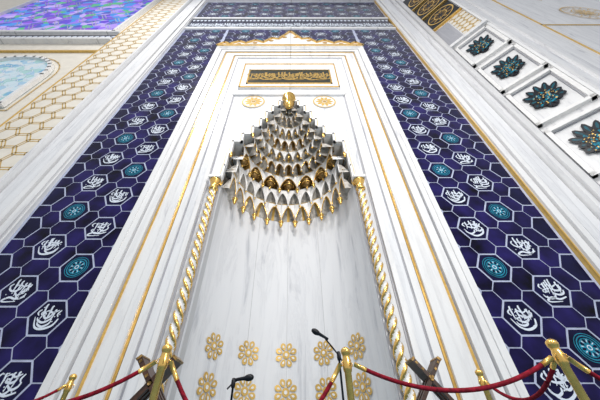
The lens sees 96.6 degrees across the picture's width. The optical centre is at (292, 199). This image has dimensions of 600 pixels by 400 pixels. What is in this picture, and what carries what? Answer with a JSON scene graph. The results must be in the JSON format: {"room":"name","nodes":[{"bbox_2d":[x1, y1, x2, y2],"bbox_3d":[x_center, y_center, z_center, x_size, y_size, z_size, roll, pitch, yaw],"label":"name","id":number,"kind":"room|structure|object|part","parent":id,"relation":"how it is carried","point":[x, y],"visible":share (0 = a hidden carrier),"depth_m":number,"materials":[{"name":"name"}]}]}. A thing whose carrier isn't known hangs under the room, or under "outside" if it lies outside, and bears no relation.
{"room":"mosque","nodes":[
{"label":"mosque","id":0,"kind":"room"},
{"bbox_2d":[0,0,351,184],"bbox_3d":[-0.150,-6.637,14.277,52.000,30.000,2.495,0,-42,0],"label":"wall","id":1,"kind":"structure","parent":0,"point":[67,61],"depth_m":12.68,"materials":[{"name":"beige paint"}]},
{"bbox_2d":[0,55,59,109],"bbox_3d":[-12.450,-5.050,11.068,4.499,4.867,0.180,0,-42,0],"label":"window","id":2,"kind":"structure","parent":1,"relation":"in","point":[18,74],"depth_m":11.35,"materials":[{"name":"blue glass"}]},
{"bbox_2d":[0,31,120,52],"bbox_3d":[-17.300,-8.247,13.860,15.700,2.450,0.260,0,-42,0],"label":"trim","id":3,"kind":"structure","parent":1,"relation":"attached to","point":[6,37],"depth_m":13.88,"materials":[{"name":"white stone"}]},
{"bbox_2d":[0,0,160,30],"bbox_3d":[-14.400,-12.952,18.087,9.000,9.900,0.200,0,-42,0],"label":"window","id":4,"kind":"structure","parent":1,"relation":"in","point":[32,15],"depth_m":17.33,"materials":[{"name":"multicoloured glass"}]},
{"bbox_2d":[0,0,186,177],"bbox_3d":[-8.410,-7.563,13.237,2.080,30.000,0.280,0,-42,0],"label":"band","id":5,"kind":"object","parent":1,"relation":"attached to","point":[23,130],"visible":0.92,"depth_m":9.99,"materials":[{"name":"beige paint"}]},
{"bbox_2d":[0,0,206,249],"bbox_3d":[-6.798,-7.589,13.207,1.085,30.000,0.360,0,-42,0],"label":"marble pilaster","id":6,"kind":"object","parent":1,"relation":"attached to","point":[25,185],"visible":1,"depth_m":8.29,"materials":[{"name":"white stone"}]},
{"bbox_2d":[0,30,227,399],"bbox_3d":[-5.000,-3.029,9.361,2.500,18.127,0.042,0,-42,0],"label":"tile panel","id":7,"kind":"object","parent":1,"relation":"attached to","point":[49,267],"visible":0.98,"depth_m":6.18,"materials":[{"name":"blue tile"}]},
{"bbox_2d":[35,30,528,399],"bbox_3d":[-0.150,-2.205,9.599,7.299,17.158,2.155,0,-42,0],"label":"mihrab","id":8,"kind":"object","parent":1,"relation":"attached to","point":[237,276],"visible":0.97,"depth_m":6.16,"materials":[{"name":"grey stone"}]},
{"bbox_3d":[-0.150,-0.184,6.712,4.400,10.300,0.098,0,-42,0],"label":"stepped moulding","id":9,"kind":"part","parent":8,"relation":"part of","materials":[{"name":"white stone"}]},
{"bbox_3d":[-0.150,-5.212,11.178,4.000,2.250,0.110,0,-42,0],"label":"gilded inscription panel","id":10,"kind":"part","parent":8,"relation":"part of","materials":[{"name":"stone"}]},
{"bbox_2d":[184,17,395,29],"bbox_3d":[-0.136,-10.640,16.097,12.329,2.180,0.100,0,-42,0],"label":"frieze","id":11,"kind":"object","parent":1,"relation":"attached to","point":[198,23],"visible":1,"depth_m":16.13,"materials":[{"name":"stone"}]},
{"bbox_2d":[222,30,357,41],"bbox_3d":[-0.150,-8.653,14.367,7.180,3.070,0.042,0,-42,0],"label":"tile panel","id":12,"kind":"object","parent":1,"relation":"attached to","point":[231,35],"visible":0.46,"depth_m":14.82,"materials":[{"name":"blue tile"}]},
{"bbox_2d":[207,0,374,1],"bbox_3d":[-0.150,-16.642,21.318,12.180,5.690,0.280,0,-42,0],"label":"trim","id":13,"kind":"structure","parent":1,"relation":"attached to","point":[207,0],"depth_m":19.43,"materials":[{"name":"stone"}]},
{"bbox_2d":[196,2,385,16],"bbox_3d":[-0.150,-12.937,18.180,12.200,4.000,0.042,0,-42,0],"label":"tile panel","id":14,"kind":"object","parent":1,"relation":"attached to","point":[211,9],"visible":0.99,"depth_m":18.21,"materials":[{"name":"blue tile"}]},
{"bbox_2d":[353,30,599,399],"bbox_3d":[4.700,-3.029,9.361,2.500,18.127,0.042,0,-42,0],"label":"tile panel","id":15,"kind":"object","parent":1,"relation":"attached to","point":[534,288],"visible":0.98,"depth_m":5.91,"materials":[{"name":"blue tile"}]},
{"bbox_2d":[394,0,599,203],"bbox_3d":[15.450,-7.907,12.851,16.800,30.000,1.400,0,-42,0],"label":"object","id":16,"kind":"structure","parent":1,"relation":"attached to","point":[549,56],"depth_m":10.50,"materials":[{"name":"white stone"}]},
{"bbox_2d":[466,35,493,54],"bbox_3d":[8.404,-6.944,12.006,0.961,1.242,0.094,-34,-52,32],"label":"medallion","id":17,"kind":"object","parent":16,"relation":"attached to","point":[482,45],"visible":1,"depth_m":11.94,"materials":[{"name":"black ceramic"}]},
{"bbox_2d":[490,55,525,78],"bbox_3d":[8.404,-5.189,10.444,0.961,1.242,0.094,-34,-52,32],"label":"medallion","id":18,"kind":"object","parent":16,"relation":"attached to","point":[510,67],"visible":1,"depth_m":10.38,"materials":[{"name":"black ceramic"}]},
{"bbox_2d":[522,81,566,108],"bbox_3d":[8.404,-3.493,8.934,0.961,1.242,0.094,-34,-52,32],"label":"medallion","id":19,"kind":"object","parent":16,"relation":"attached to","point":[547,95],"visible":1,"depth_m":8.87,"materials":[{"name":"black ceramic"}]},
{"bbox_2d":[493,0,599,53],"bbox_3d":[16.600,-10.147,14.095,10.500,17.000,0.035,0,-42,0],"label":"wall ornament","id":20,"kind":"object","parent":16,"relation":"attached to","point":[577,11],"visible":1,"depth_m":12.52,"materials":[{"name":"gold metal"}]},
{"bbox_2d":[568,120,599,152],"bbox_3d":[8.404,-1.738,7.372,0.961,1.242,0.094,-34,-52,32],"label":"medallion","id":21,"kind":"object","parent":16,"relation":"attached to","point":[589,138],"visible":1,"depth_m":7.48,"materials":[{"name":"black ceramic"}]},
{"bbox_2d":[374,0,599,284],"bbox_3d":[6.497,-7.589,13.207,1.085,30.000,0.360,0,-42,0],"label":"marble pilaster","id":22,"kind":"object","parent":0,"point":[568,207],"depth_m":7.61,"materials":[{"name":"white stone"}]},
{"bbox_3d":[-0.150,-0.013,-0.992,52.000,0.200,16.500,0,-42,0],"label":"floor","id":23,"kind":"structure","parent":0,"visible":0},
{"bbox_2d":[60,373,76,399],"bbox_3d":[-2.080,2.030,2.210,0.340,1.006,0.340,0,-42,0],"label":"stanchion post","id":24,"kind":"object","parent":23,"relation":"on","point":[72,377],"visible":0.91,"depth_m":2.46,"materials":[{"name":"gold metal"}]},
{"bbox_2d":[34,384,66,399],"bbox_3d":[-2.140,1.389,1.943,0.029,0.224,1.182,-4,-42,4],"label":"rope","id":25,"kind":"object","parent":24,"relation":"hanging from","point":[64,385],"visible":1,"depth_m":2.31,"materials":[{"name":"red fabric"}]},
{"bbox_2d":[130,354,183,399],"bbox_3d":[-1.450,2.181,2.543,1.626,1.216,0.240,0,-42,0],"label":"book stand","id":26,"kind":"object","parent":23,"relation":"on","point":[149,375],"visible":0.63,"depth_m":2.78,"materials":[{"name":"brown wood"}]},
{"bbox_2d":[149,344,172,399],"bbox_3d":[-0.810,1.312,1.403,0.340,1.006,0.340,0,-42,0],"label":"stanchion post","id":27,"kind":"object","parent":23,"relation":"on","point":[164,359],"visible":0.98,"depth_m":1.63,"materials":[{"name":"gold metal"}]},
{"bbox_2d":[67,360,155,399],"bbox_3d":[-1.505,1.045,1.527,1.327,0.264,0.028,5,-42,-5],"label":"rope","id":28,"kind":"object","parent":27,"relation":"attached to","point":[149,365],"visible":0.98,"depth_m":1.56,"materials":[{"name":"red fabric"}]},
{"bbox_2d":[169,360,341,399],"bbox_3d":[-0.230,1.196,1.559,1.097,0.440,0.028,3,-42,-3],"label":"rope","id":29,"kind":"object","parent":27,"relation":"hanging from","point":[171,363],"visible":1,"depth_m":1.63,"materials":[{"name":"red fabric"}]},
{"bbox_2d":[227,374,253,399],"bbox_3d":[-0.647,2.291,2.559,0.497,1.074,0.439,0,-42,0],"label":"microphone stand","id":30,"kind":"object","parent":23,"relation":"on","point":[249,377],"visible":1,"depth_m":2.91,"materials":[{"name":"black metal"}]},
{"bbox_2d":[311,328,343,399],"bbox_3d":[0.472,2.181,2.791,0.433,1.546,0.497,-22,-46,23],"label":"microphone stand","id":31,"kind":"object","parent":23,"relation":"on","point":[315,331],"visible":0.97,"depth_m":3.09,"materials":[{"name":"black metal"}]},
{"bbox_2d":[341,347,354,399],"bbox_3d":[0.350,1.365,1.463,0.340,1.006,0.340,0,-42,0],"label":"stanchion post","id":32,"kind":"object","parent":23,"relation":"on","point":[347,365],"visible":1,"depth_m":1.69,"materials":[{"name":"gold metal"}]},
{"bbox_2d":[354,355,553,392],"bbox_3d":[0.965,1.054,1.606,1.169,0.175,0.028,-6,-42,7],"label":"rope","id":33,"kind":"object","parent":32,"relation":"hanging from","point":[548,359],"visible":1,"depth_m":1.56,"materials":[{"name":"red fabric"}]},
{"bbox_2d":[405,356,453,399],"bbox_3d":[1.420,2.186,2.539,1.584,1.194,0.216,0,-42,0],"label":"book stand","id":34,"kind":"object","parent":23,"relation":"on","point":[427,376],"visible":1,"depth_m":2.78,"materials":[{"name":"brown wood"}]},
{"bbox_2d":[475,369,492,399],"bbox_3d":[1.640,1.877,2.038,0.340,1.006,0.340,0,-42,0],"label":"stanchion post","id":35,"kind":"object","parent":23,"relation":"on","point":[478,372],"visible":0.65,"depth_m":2.30,"materials":[{"name":"gold metal"}]},
{"bbox_2d":[545,338,589,399],"bbox_3d":[1.580,1.232,1.313,0.340,1.006,0.340,0,-42,0],"label":"stanchion post","id":36,"kind":"object","parent":23,"relation":"on","point":[557,353],"visible":0.95,"depth_m":1.54,"materials":[{"name":"gold metal"}]},
{"bbox_2d":[484,357,556,399],"bbox_3d":[1.610,1.314,1.889,0.029,0.184,0.898,-2,-42,3],"label":"rope","id":37,"kind":"object","parent":36,"relation":"hanging from","point":[553,364],"visible":0.88,"depth_m":1.71,"materials":[{"name":"red fabric"}]},
{"bbox_3d":[2.950,1.298,1.388,0.340,1.006,0.340,0,-42,0],"label":"stanchion post","id":38,"kind":"object","parent":23,"relation":"on","visible":0},
{"bbox_2d":[566,356,599,380],"bbox_3d":[2.265,1.077,1.518,1.303,0.323,0.028,3,-42,-3],"label":"rope","id":39,"kind":"object","parent":38,"relation":"attached to","point":[571,360],"visible":0.93,"depth_m":1.54,"materials":[{"name":"red fabric"}]}
]}

